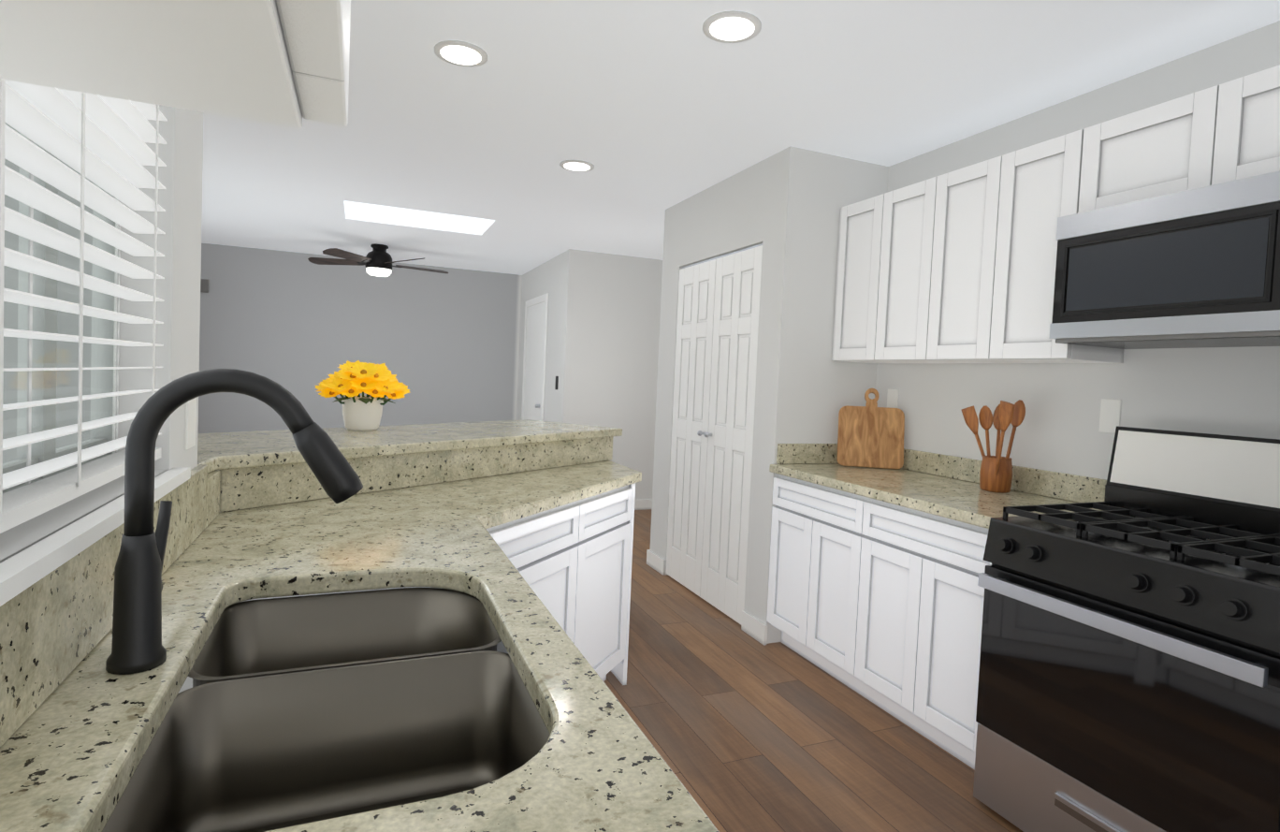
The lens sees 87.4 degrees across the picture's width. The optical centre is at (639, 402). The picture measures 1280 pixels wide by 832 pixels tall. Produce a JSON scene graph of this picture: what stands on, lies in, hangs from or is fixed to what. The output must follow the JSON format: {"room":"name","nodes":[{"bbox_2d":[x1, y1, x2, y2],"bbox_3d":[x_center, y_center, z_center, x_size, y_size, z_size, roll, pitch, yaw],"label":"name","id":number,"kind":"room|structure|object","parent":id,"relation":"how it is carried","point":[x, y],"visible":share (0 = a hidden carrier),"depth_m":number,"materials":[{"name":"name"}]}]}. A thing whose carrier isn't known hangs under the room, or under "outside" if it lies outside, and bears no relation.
{"room":"kitchen","nodes":[
{"label":"kitchen","id":0,"kind":"room"},
{"bbox_2d":[0,0,350,128],"bbox_3d":[-0.038,-0.523,-0.318,0.327,0.840,1.240,2,2,-23],"label":"upper cabinet","id":1,"kind":"object","parent":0,"point":[285,63],"visible":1,"depth_m":0.25,"materials":[{"name":"white wood"}]},
{"bbox_2d":[0,20,1279,643],"bbox_3d":[-0.086,-0.051,3.278,5.840,2.440,9.990,2,2,-23],"label":"wall","id":2,"kind":"structure","parent":0,"point":[447,346],"depth_m":3.37,"materials":[{"name":"paint"}]},
{"bbox_2d":[0,131,190,606],"bbox_3d":[-0.725,-0.289,0.759,0.145,0.945,1.190,2,2,-23],"label":"window","id":3,"kind":"structure","parent":2,"relation":"in","point":[28,566],"depth_m":0.97,"materials":[{"name":"white glass"}]},
{"bbox_2d":[0,78,167,533],"bbox_3d":[-0.714,-0.311,0.762,0.068,0.896,1.118,2,2,-23],"label":"window blinds","id":4,"kind":"object","parent":3,"relation":"attached to","point":[99,140],"visible":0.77,"depth_m":0.91,"materials":[{"name":"white plastic"}]},
{"bbox_2d":[184,397,196,450],"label":"outlet","id":5,"kind":"object","parent":2,"relation":"attached to","point":[191,405],"depth_m":1.45,"materials":[{"name":"white plastic"}]},
{"bbox_2d":[200,278,209,292],"bbox_3d":[-4.362,-1.165,6.701,0.080,0.130,0.024,2,2,-23],"label":"thermostat","id":6,"kind":"object","parent":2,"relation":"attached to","point":[204,285],"visible":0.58,"depth_m":6.69,"materials":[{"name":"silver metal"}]},
{"bbox_2d":[0,436,613,747],"bbox_3d":[0.065,0.294,0.822,1.448,0.149,4.475,2,2,-23],"label":"backsplash","id":7,"kind":"structure","parent":2,"relation":"attached to","point":[55,626],"depth_m":1.27,"materials":[{"name":"stone"}]},
{"bbox_2d":[521,292,548,421],"bbox_3d":[-1.181,-0.081,7.242,0.058,2.098,0.940,2,2,-23],"label":"hall door","id":8,"kind":"structure","parent":2,"relation":"in","point":[535,333],"depth_m":7.19,"materials":[{"name":"white wood"}]},
{"bbox_2d":[554,376,558,389],"bbox_3d":[-0.797,-0.186,6.409,0.006,0.130,0.080,2,2,-23],"label":"light switch","id":9,"kind":"object","parent":2,"relation":"attached to","point":[557,382],"visible":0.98,"depth_m":6.39,"materials":[{"name":"black plastic"}]},
{"bbox_2d":[634,498,767,645],"bbox_3d":[-0.838,1.023,4.994,5.600,0.100,6.120,2,2,-23],"label":"baseboard","id":10,"kind":"structure","parent":2,"relation":"attached to","point":[753,627],"depth_m":3.49,"materials":[{"name":"white wood"}]},
{"bbox_2d":[665,243,762,624],"bbox_3d":[0.405,0.151,3.924,0.104,2.006,0.974,2,2,-23],"label":"pantry doors","id":11,"kind":"structure","parent":2,"relation":"in","point":[714,400],"depth_m":3.85,"materials":[{"name":"white wood"}]},
{"bbox_2d":[887,389,898,407],"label":"outlet","id":12,"kind":"object","parent":2,"relation":"attached to","point":[893,394],"depth_m":3.39,"materials":[{"name":"white plastic"}]},
{"bbox_2d":[776,443,1106,502],"bbox_3d":[1.194,0.292,2.821,0.597,0.099,1.275,2,2,-23],"label":"backsplash","id":13,"kind":"structure","parent":2,"relation":"attached to","point":[1072,487],"depth_m":2.94,"materials":[{"name":"stone"}]},
{"bbox_2d":[831,64,1279,363],"bbox_3d":[1.692,-0.513,2.074,0.297,0.770,2.947,2,2,-23],"label":"upper cabinet","id":14,"kind":"object","parent":2,"relation":"attached to","point":[957,266],"visible":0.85,"depth_m":2.48,"materials":[{"name":"white wood"}]},
{"bbox_2d":[1049,170,1279,349],"bbox_3d":[1.689,-0.378,1.941,0.396,0.410,0.746,2,2,-23],"label":"over-the-range microwave","id":15,"kind":"object","parent":14,"relation":"attached to","point":[1199,267],"visible":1,"depth_m":1.89,"materials":[{"name":"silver metal"}]},
{"bbox_2d":[1098,398,1121,433],"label":"outlet","id":16,"kind":"object","parent":2,"relation":"attached to","point":[1110,416],"depth_m":2.41,"materials":[{"name":"white plastic"}]},
{"bbox_2d":[201,0,1279,275],"bbox_3d":[-0.069,-1.495,3.204,6.100,0.450,10.350,2,2,-23],"label":"ceiling","id":17,"kind":"structure","parent":0,"point":[650,110],"depth_m":2.81,"materials":[{"name":"paint"}]},
{"bbox_2d":[307,243,448,276],"bbox_3d":[-2.487,-1.351,6.426,1.276,0.291,1.255,2,2,-23],"label":"ceiling fan","id":18,"kind":"object","parent":17,"relation":"hanging from","point":[377,260],"visible":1,"depth_m":6.31,"materials":[{"name":"brown metal"}]},
{"bbox_2d":[434,40,487,67],"bbox_3d":[-0.648,-1.260,2.425,0.190,0.008,0.190,2,2,-23],"label":"recessed light","id":19,"kind":"object","parent":17,"relation":"in","point":[460,53],"visible":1,"depth_m":2.41,"materials":[{"name":"white plastic"}]},
{"bbox_2d":[559,160,594,172],"bbox_3d":[-0.346,-1.294,3.669,0.190,0.008,0.190,2,2,-23],"label":"recessed light","id":20,"kind":"object","parent":17,"relation":"in","point":[580,166],"visible":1,"depth_m":3.65,"materials":[{"name":"white plastic"}]},
{"bbox_2d":[702,10,761,43],"bbox_3d":[0.297,-1.209,2.163,0.190,0.008,0.190,2,2,-23],"label":"recessed light","id":21,"kind":"object","parent":17,"relation":"in","point":[733,26],"visible":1,"depth_m":2.15,"materials":[{"name":"white plastic"}]},
{"bbox_2d":[603,509,1023,831],"bbox_3d":[-0.187,1.216,3.307,6.100,0.100,10.350,2,2,-23],"label":"floor","id":22,"kind":"structure","parent":0,"point":[742,731],"depth_m":2.47,"materials":[{"name":"brown wood"}]},
{"bbox_2d":[178,482,635,693],"bbox_3d":[0.040,0.842,0.801,1.408,0.857,4.398,2,2,-23],"label":"base cabinet","id":23,"kind":"object","parent":22,"relation":"on","point":[572,562],"visible":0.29,"depth_m":2.46,"materials":[{"name":"white wood"}]},
{"bbox_2d":[0,460,719,831],"bbox_3d":[0.058,0.389,0.823,1.438,0.040,4.472,2,2,-23],"label":"countertop","id":24,"kind":"structure","parent":23,"relation":"on","point":[73,749],"depth_m":0.86,"materials":[{"name":"stone"}]},
{"bbox_2d":[105,368,363,674],"bbox_3d":[-0.543,0.146,0.926,0.294,0.383,0.124,2,2,-23],"label":"faucet","id":25,"kind":"object","parent":24,"relation":"on","point":[137,646],"visible":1,"depth_m":0.85,"materials":[{"name":"black metal"}]},
{"bbox_2d":[101,587,549,831],"bbox_3d":[-0.403,0.487,0.949,0.456,0.196,0.780,2,2,-23],"label":"sink","id":26,"kind":"object","parent":24,"relation":"in","point":[283,712],"visible":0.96,"depth_m":0.99,"materials":[{"name":"silver metal"}]},
{"bbox_2d":[766,473,991,770],"bbox_3d":[1.165,0.813,2.838,0.607,0.857,1.272,2,2,-23],"label":"base cabinet","id":27,"kind":"object","parent":22,"relation":"on","point":[878,603],"visible":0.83,"depth_m":2.59,"materials":[{"name":"white wood"}]},
{"bbox_2d":[769,463,1103,528],"bbox_3d":[1.171,0.362,2.815,0.638,0.040,1.274,2,2,-23],"label":"countertop","id":28,"kind":"structure","parent":27,"relation":"on","point":[967,501],"depth_m":2.65,"materials":[{"name":"stone"}]},
{"bbox_2d":[836,388,904,469],"bbox_3d":[1.137,0.125,3.293,0.290,0.389,0.232,2,2,-23],"label":"cutting board","id":29,"kind":"object","parent":28,"relation":"on","point":[870,433],"visible":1,"depth_m":3.29,"materials":[{"name":"brown wood"}]},
{"bbox_2d":[961,399,1025,492],"bbox_3d":[1.446,0.172,2.702,0.211,0.371,0.272,2,2,-23],"label":"utensil holder","id":30,"kind":"object","parent":28,"relation":"on","point":[996,472],"visible":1,"depth_m":2.67,"materials":[{"name":"brown wood"}]},
{"bbox_2d":[973,425,1279,831],"bbox_3d":[1.491,0.693,1.864,0.714,1.200,0.750,2,2,-23],"label":"range","id":31,"kind":"object","parent":22,"relation":"on","point":[1129,671],"visible":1,"depth_m":1.77,"materials":[{"name":"black metal"}]},
{"bbox_3d":[-0.679,0.671,2.396,1.558,1.014,1.247,2,2,-23],"label":"wall","id":32,"kind":"structure","parent":22,"relation":"on","visible":0},
{"bbox_2d":[197,419,622,473],"bbox_3d":[-0.892,0.132,2.484,2.010,0.035,1.607,2,2,-23],"label":"bar","id":33,"kind":"object","parent":32,"relation":"on","point":[216,451],"visible":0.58,"depth_m":2.28,"materials":[{"name":"stone"}]},
{"bbox_2d":[315,360,410,430],"bbox_3d":[-1.048,-0.028,2.539,0.344,0.264,0.276,2,2,-23],"label":"potted flowers","id":34,"kind":"object","parent":33,"relation":"on","point":[352,381],"visible":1,"depth_m":2.49,"materials":[{"name":"plant"}]}
]}

